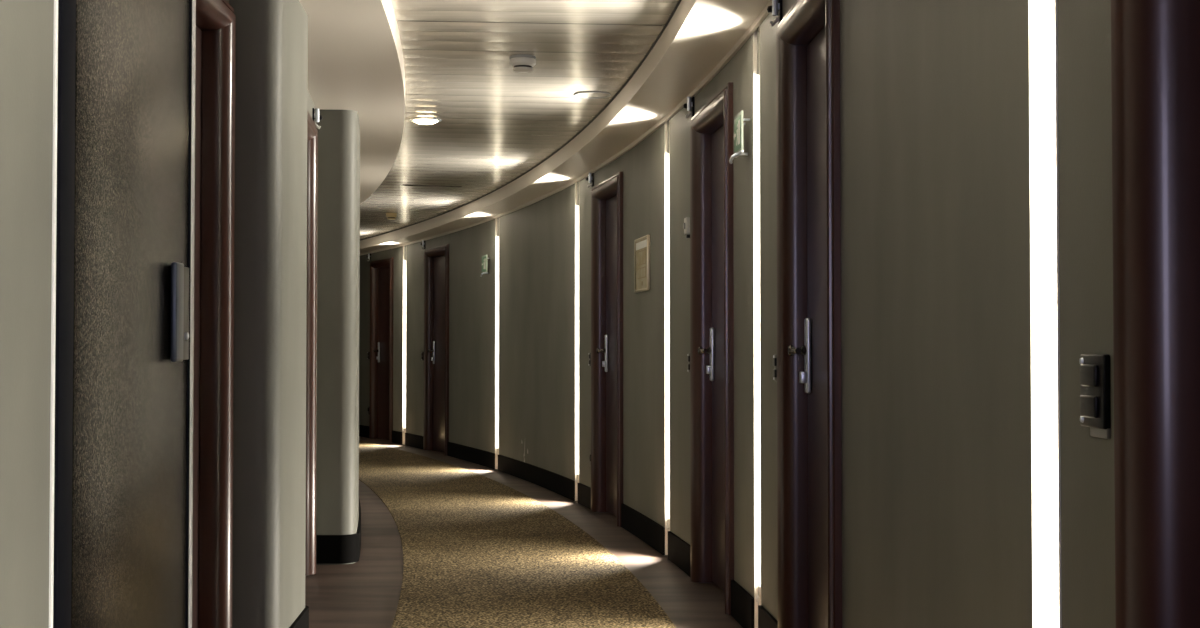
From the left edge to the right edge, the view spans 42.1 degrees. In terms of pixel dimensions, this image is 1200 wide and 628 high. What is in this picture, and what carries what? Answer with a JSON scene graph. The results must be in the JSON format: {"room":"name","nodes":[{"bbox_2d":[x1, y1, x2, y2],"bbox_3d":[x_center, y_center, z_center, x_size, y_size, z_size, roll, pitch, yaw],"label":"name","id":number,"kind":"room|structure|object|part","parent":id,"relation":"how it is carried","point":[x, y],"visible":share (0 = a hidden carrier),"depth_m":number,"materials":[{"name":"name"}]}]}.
{"room":"hotel corridor","nodes":[
{"label":"hotel corridor","id":0,"kind":"room"},
{"bbox_2d":[360,0,678,239],"bbox_3d":[-2.290,-1.097,10.811,4.916,0.104,28.736,0,-1,-13],"label":"ceiling","id":1,"kind":"structure","parent":0,"point":[480,47],"depth_m":7.63,"materials":[{"name":"metal"}]},
{"bbox_2d":[299,0,404,204],"bbox_3d":[-3.024,-1.005,10.778,3.011,0.130,27.853,0,-1,-13],"label":"soffit","id":2,"kind":"structure","parent":1,"relation":"attached to","point":[355,56],"depth_m":6.70,"materials":[{"name":"beige paint"}]},
{"bbox_2d":[386,213,396,219],"bbox_3d":[-1.976,-0.924,14.778,0.106,0.062,0.106,0,-1,0],"label":"smoke detector","id":3,"kind":"object","parent":1,"relation":"attached to","point":[390,216],"visible":1,"depth_m":14.74,"materials":[{"name":"beige plastic"}]},
{"bbox_2d":[410,118,440,124],"bbox_3d":[-0.984,-1.084,8.803,0.180,0.024,0.180,0,-1,0],"label":"recessed light","id":4,"kind":"object","parent":1,"relation":"in","point":[426,121],"visible":1,"depth_m":8.76,"materials":[{"name":"white glass"}]},
{"bbox_2d":[402,184,461,187],"bbox_3d":[-1.323,-1.010,12.292,0.472,0.008,0.044,0,-1,-18],"label":"ceiling vent","id":5,"kind":"object","parent":1,"relation":"in","point":[403,184],"visible":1,"depth_m":12.28,"materials":[{"name":"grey metal"}]},
{"bbox_2d":[510,54,535,72],"bbox_3d":[-0.342,-1.107,6.906,0.118,0.070,0.118,0,-1,0],"label":"smoke detector","id":6,"kind":"object","parent":1,"relation":"attached to","point":[522,63],"visible":1,"depth_m":6.87,"materials":[{"name":"grey plastic"}]},
{"bbox_2d":[514,65,531,67],"bbox_3d":[-0.342,-1.092,6.905,0.080,0.010,0.080,0,-1,0],"label":"grille","id":7,"kind":"object","parent":6,"relation":"attached to","point":[515,66],"depth_m":6.87,"materials":[{"name":"black plastic"}]},
{"bbox_2d":[360,0,769,253],"bbox_3d":[-1.336,-1.005,10.778,2.724,0.130,27.788,0,-1,-13],"label":"soffit","id":8,"kind":"structure","parent":1,"relation":"attached to","point":[699,34],"depth_m":7.69,"materials":[{"name":"beige paint"}]},
{"bbox_2d":[574,91,610,98],"bbox_3d":[-0.038,-1.113,7.919,0.190,0.008,0.190,0,-1,0],"label":"recessed light","id":9,"kind":"object","parent":1,"relation":"attached to","point":[588,94],"visible":1,"depth_m":7.92,"materials":[{"name":"white glass"}]},
{"bbox_2d":[305,437,742,627],"bbox_3d":[-2.285,1.355,10.729,4.863,0.100,28.679,0,-1,-13],"label":"floor","id":10,"kind":"structure","parent":0,"point":[365,593],"depth_m":7.40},
{"bbox_2d":[359,440,675,627],"bbox_3d":[-2.098,1.301,10.721,3.304,0.007,27.819,0,-1,-13],"label":"carpet runner","id":11,"kind":"object","parent":10,"relation":"on","point":[479,551],"visible":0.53,"depth_m":7.77,"materials":[{"name":"beige carpet"}]},
{"bbox_2d":[0,0,1115,627],"bbox_3d":[-2.229,0.125,10.751,4.660,2.360,28.227,0,-1,-13],"label":"wall","id":12,"kind":"structure","parent":0,"point":[936,391],"depth_m":3.77,"materials":[{"name":"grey paint"}]},
{"bbox_2d":[49,0,195,627],"bbox_3d":[-0.999,0.048,3.227,0.102,2.143,0.941,0,-1,0],"label":"door","id":13,"kind":"structure","parent":12,"relation":"in","point":[121,529],"depth_m":3.18,"materials":[{"name":"black paint"}]},
{"bbox_3d":[-0.965,-0.002,3.596,0.006,0.215,0.115,0,-1,0],"label":"handle","id":14,"kind":"part","parent":13,"relation":"part of","materials":[{"name":"black plastic"}]},
{"bbox_2d":[192,0,235,627],"bbox_3d":[-1.184,0.090,4.373,0.132,2.113,0.950,0,-1,-2],"label":"door frame","id":15,"kind":"structure","parent":12,"relation":"in","point":[213,391],"depth_m":4.77,"materials":[{"name":"brown wood"}]},
{"bbox_2d":[305,110,317,574],"bbox_3d":[-1.352,0.150,6.890,0.132,2.113,0.955,0,-1,-6],"label":"door","id":16,"kind":"structure","parent":12,"relation":"in","point":[312,132],"depth_m":7.30,"materials":[{"name":"brown wood"}]},
{"bbox_2d":[312,108,322,128],"bbox_3d":[-1.352,-0.934,7.468,0.047,0.099,0.047,0,-1,-7],"label":"sensor","id":17,"kind":"object","parent":12,"relation":"attached to","point":[316,117],"visible":0.85,"depth_m":7.46,"materials":[{"name":"black paint"}]},
{"bbox_3d":[-1.371,-0.938,7.465,0.008,0.090,0.044,0,-1,-7],"label":"mounting plate","id":18,"kind":"part","parent":17,"relation":"part of","materials":[{"name":"black paint"}]},
{"bbox_2d":[369,257,392,442],"bbox_3d":[-2.518,0.420,18.267,0.132,2.113,0.956,1,-1,-23],"label":"door","id":19,"kind":"structure","parent":12,"relation":"in","point":[381,271],"depth_m":18.49,"materials":[{"name":"brown wood"}]},
{"bbox_3d":[-2.634,0.456,18.577,0.018,0.240,0.040,1,-1,-23],"label":"handle","id":20,"kind":"part","parent":19,"relation":"part of","materials":[{"name":"silver metal"}]},
{"bbox_2d":[402,245,406,444],"bbox_3d":[-2.106,0.337,17.386,0.153,2.237,0.143,1,-1,-22],"label":"strip light","id":21,"kind":"object","parent":12,"relation":"attached to","point":[404,247],"visible":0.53,"depth_m":17.42,"materials":[{"name":"white plastic"}]},
{"bbox_2d":[423,244,448,455],"bbox_3d":[-1.643,0.367,16.055,0.132,2.113,0.966,0,-1,-20],"label":"door","id":22,"kind":"structure","parent":12,"relation":"in","point":[436,259],"depth_m":16.29,"materials":[{"name":"brown wood"}]},
{"bbox_3d":[-1.743,0.403,16.375,0.018,0.240,0.040,0,-1,-20],"label":"handle","id":23,"kind":"part","parent":22,"relation":"part of","materials":[{"name":"silver metal"}]},
{"bbox_2d":[480,255,489,276],"bbox_3d":[-1.042,-0.433,14.083,0.068,0.196,0.200,0,-1,-17],"label":"exit sign","id":24,"kind":"object","parent":12,"relation":"attached to","point":[484,257],"visible":1,"depth_m":14.06,"materials":[{"name":"white plastic"}]},
{"bbox_2d":[495,218,498,468],"bbox_3d":[-0.833,0.250,13.748,0.153,2.237,0.143,0,-1,-17],"label":"strip light","id":25,"kind":"object","parent":12,"relation":"attached to","point":[496,219],"visible":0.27,"depth_m":13.79,"materials":[{"name":"white plastic"}]},
{"bbox_2d":[360,0,681,240],"bbox_3d":[-1.561,-1.043,10.779,2.294,0.011,27.690,0,-1,-13],"label":"trim","id":26,"kind":"structure","parent":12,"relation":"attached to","point":[679,1],"depth_m":9.07,"materials":[{"name":"grey paint"}]},
{"bbox_2d":[289,425,777,627],"bbox_3d":[-2.108,1.229,10.712,3.846,0.139,28.016,0,-1,-13],"label":"baseboard","id":27,"kind":"structure","parent":12,"relation":"attached to","point":[649,531],"depth_m":8.28,"materials":[{"name":"black wood"}]},
{"bbox_2d":[360,0,771,255],"bbox_3d":[-1.311,-0.929,10.776,2.284,0.022,27.688,0,-1,-13],"label":"crown molding","id":28,"kind":"structure","parent":12,"relation":"attached to","point":[764,13],"depth_m":8.41,"materials":[{"name":"beige paint"}]},
{"bbox_2d":[575,182,578,500],"bbox_3d":[-0.086,0.181,10.832,0.153,2.237,0.143,0,-1,-12],"label":"strip light","id":29,"kind":"object","parent":12,"relation":"attached to","point":[577,183],"visible":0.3,"depth_m":10.88,"materials":[{"name":"white plastic"}]},
{"bbox_2d":[588,353,590,365],"bbox_3d":[-0.061,0.299,10.286,0.026,0.090,0.070,0,-1,-11],"label":"switch plate","id":30,"kind":"object","parent":12,"relation":"attached to","point":[589,354],"visible":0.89,"depth_m":10.26,"materials":[{"name":"black plastic"}]},
{"bbox_2d":[586,173,593,187],"bbox_3d":[-0.068,-0.882,10.294,0.047,0.099,0.047,0,-1,-11],"label":"sensor","id":31,"kind":"object","parent":12,"relation":"attached to","point":[590,178],"visible":1,"depth_m":10.28,"materials":[{"name":"black paint"}]},
{"bbox_2d":[591,172,622,526],"bbox_3d":[0.086,0.218,9.756,0.132,2.113,0.948,0,-1,-10],"label":"door","id":32,"kind":"structure","parent":12,"relation":"in","point":[607,196],"depth_m":10.08,"materials":[{"name":"brown wood"}]},
{"bbox_3d":[0.016,0.236,10.024,0.058,0.036,0.137,0,-1,-10],"label":"lever","id":33,"kind":"part","parent":32,"relation":"part of","materials":[{"name":"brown metal"}]},
{"bbox_3d":[0.041,0.254,10.079,0.018,0.240,0.040,0,-1,-10],"label":"handle","id":34,"kind":"part","parent":32,"relation":"part of","materials":[{"name":"silver metal"}]},
{"bbox_2d":[634,235,649,292],"bbox_3d":[0.234,-0.275,8.648,0.018,0.300,0.400,0,-1,-9],"label":"evacuation plan","id":35,"kind":"object","parent":12,"relation":"attached to","point":[641,245],"visible":1,"depth_m":8.62,"materials":[{"name":"beige paper"}]},
{"bbox_2d":[664,119,669,554],"bbox_3d":[0.416,0.113,7.943,0.153,2.237,0.143,0,-1,-8],"label":"strip light","id":36,"kind":"object","parent":12,"relation":"attached to","point":[667,124],"visible":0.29,"depth_m":8.00,"materials":[{"name":"white plastic"}]},
{"bbox_2d":[683,217,689,237],"bbox_3d":[0.406,-0.403,7.307,0.032,0.097,0.060,0,-1,-7],"label":"thermostat","id":37,"kind":"object","parent":12,"relation":"attached to","point":[686,225],"visible":0.84,"depth_m":7.28,"materials":[{"name":"grey plastic"}]},
{"bbox_2d":[683,97,693,117],"bbox_3d":[0.410,-0.955,7.215,0.047,0.099,0.047,0,-1,-6],"label":"sensor","id":38,"kind":"object","parent":12,"relation":"attached to","point":[689,105],"visible":0.99,"depth_m":7.20,"materials":[{"name":"black paint"}]},
{"bbox_3d":[0.430,-0.959,7.216,0.008,0.090,0.044,0,-1,-6],"label":"mounting plate","id":39,"kind":"part","parent":38,"relation":"part of","materials":[{"name":"black paint"}]},
{"bbox_2d":[687,353,689,372],"bbox_3d":[0.418,0.226,7.207,0.026,0.090,0.070,0,-1,-6],"label":"switch plate","id":40,"kind":"object","parent":12,"relation":"attached to","point":[688,354],"visible":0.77,"depth_m":7.20,"materials":[{"name":"black plastic"}]},
{"bbox_2d":[690,82,733,614],"bbox_3d":[0.519,0.145,6.666,0.132,2.113,0.949,0,-1,-5],"label":"door","id":41,"kind":"structure","parent":12,"relation":"in","point":[711,127],"depth_m":6.99,"materials":[{"name":"brown wood"}]},
{"bbox_3d":[0.472,0.163,6.940,0.058,0.036,0.137,0,-1,-5],"label":"lever","id":42,"kind":"part","parent":41,"relation":"part of","materials":[{"name":"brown metal"}]},
{"bbox_3d":[0.502,0.181,6.993,0.018,0.240,0.040,0,-1,-5],"label":"handle","id":43,"kind":"part","parent":41,"relation":"part of","materials":[{"name":"silver metal"}]},
{"bbox_2d":[729,110,749,163],"bbox_3d":[0.523,-0.661,5.873,0.068,0.186,0.168,0,-1,-4],"label":"exit sign","id":44,"kind":"object","parent":12,"relation":"attached to","point":[738,119],"visible":1,"depth_m":5.85,"materials":[{"name":"white plastic"}]},
{"bbox_3d":[0.523,-0.679,5.871,0.008,0.150,0.165,0,-1,-4],"label":"panel","id":45,"kind":"part","parent":44,"relation":"part of","materials":[{"name":"white plastic"}]},
{"bbox_2d":[753,25,761,627],"bbox_3d":[0.644,0.059,5.659,0.153,2.237,0.143,0,-1,-4],"label":"strip light","id":46,"kind":"object","parent":12,"relation":"attached to","point":[756,35],"visible":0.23,"depth_m":5.72,"materials":[{"name":"white plastic"}]},
{"bbox_2d":[767,0,781,25],"bbox_3d":[0.578,-1.003,5.169,0.047,0.099,0.047,0,-1,-3],"label":"sensor","id":47,"kind":"object","parent":12,"relation":"attached to","point":[775,9],"visible":0.83,"depth_m":5.16,"materials":[{"name":"black paint"}]},
{"bbox_3d":[0.597,-1.008,5.169,0.008,0.090,0.044,0,-1,-3],"label":"mounting plate","id":48,"kind":"part","parent":47,"relation":"part of","materials":[{"name":"black plastic"}]},
{"bbox_2d":[773,354,776,380],"bbox_3d":[0.587,0.177,5.160,0.026,0.090,0.070,0,-1,-3],"label":"switch plate","id":49,"kind":"object","parent":12,"relation":"attached to","point":[774,355],"visible":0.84,"depth_m":5.14,"materials":[{"name":"black plastic"}]},
{"bbox_2d":[776,0,841,627],"bbox_3d":[0.656,0.096,4.615,0.132,2.113,0.949,0,-1,-2],"label":"door","id":50,"kind":"structure","parent":12,"relation":"in","point":[808,172],"depth_m":4.92,"materials":[{"name":"brown wood"}]},
{"bbox_3d":[0.626,0.114,4.891,0.058,0.036,0.137,0,-1,-2],"label":"lever","id":51,"kind":"part","parent":50,"relation":"part of","materials":[{"name":"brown metal"}]},
{"bbox_3d":[0.659,0.132,4.942,0.018,0.240,0.040,0,-1,-2],"label":"handle","id":52,"kind":"part","parent":50,"relation":"part of","materials":[{"name":"silver metal"}]},
{"bbox_2d":[1028,0,1061,627],"bbox_3d":[0.724,-0.022,2.280,0.153,2.237,0.143,0,-1,0],"label":"strip light","id":53,"kind":"object","parent":12,"relation":"attached to","point":[1042,14],"visible":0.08,"depth_m":2.35,"materials":[{"name":"white plastic"}]},
{"bbox_2d":[1079,354,1110,438],"bbox_3d":[0.642,0.106,2.033,0.016,0.108,0.098,0,-1,0],"label":"switch plate","id":54,"kind":"object","parent":12,"relation":"attached to","point":[1095,414],"visible":1,"depth_m":2.00,"materials":[{"name":"black plastic"}]},
{"bbox_2d":[1111,0,1199,627],"bbox_3d":[0.684,0.021,1.433,0.132,2.113,0.950,0,-1,0],"label":"door","id":55,"kind":"structure","parent":12,"relation":"in","point":[1155,44],"depth_m":1.83,"materials":[{"name":"brown wood"}]}
]}

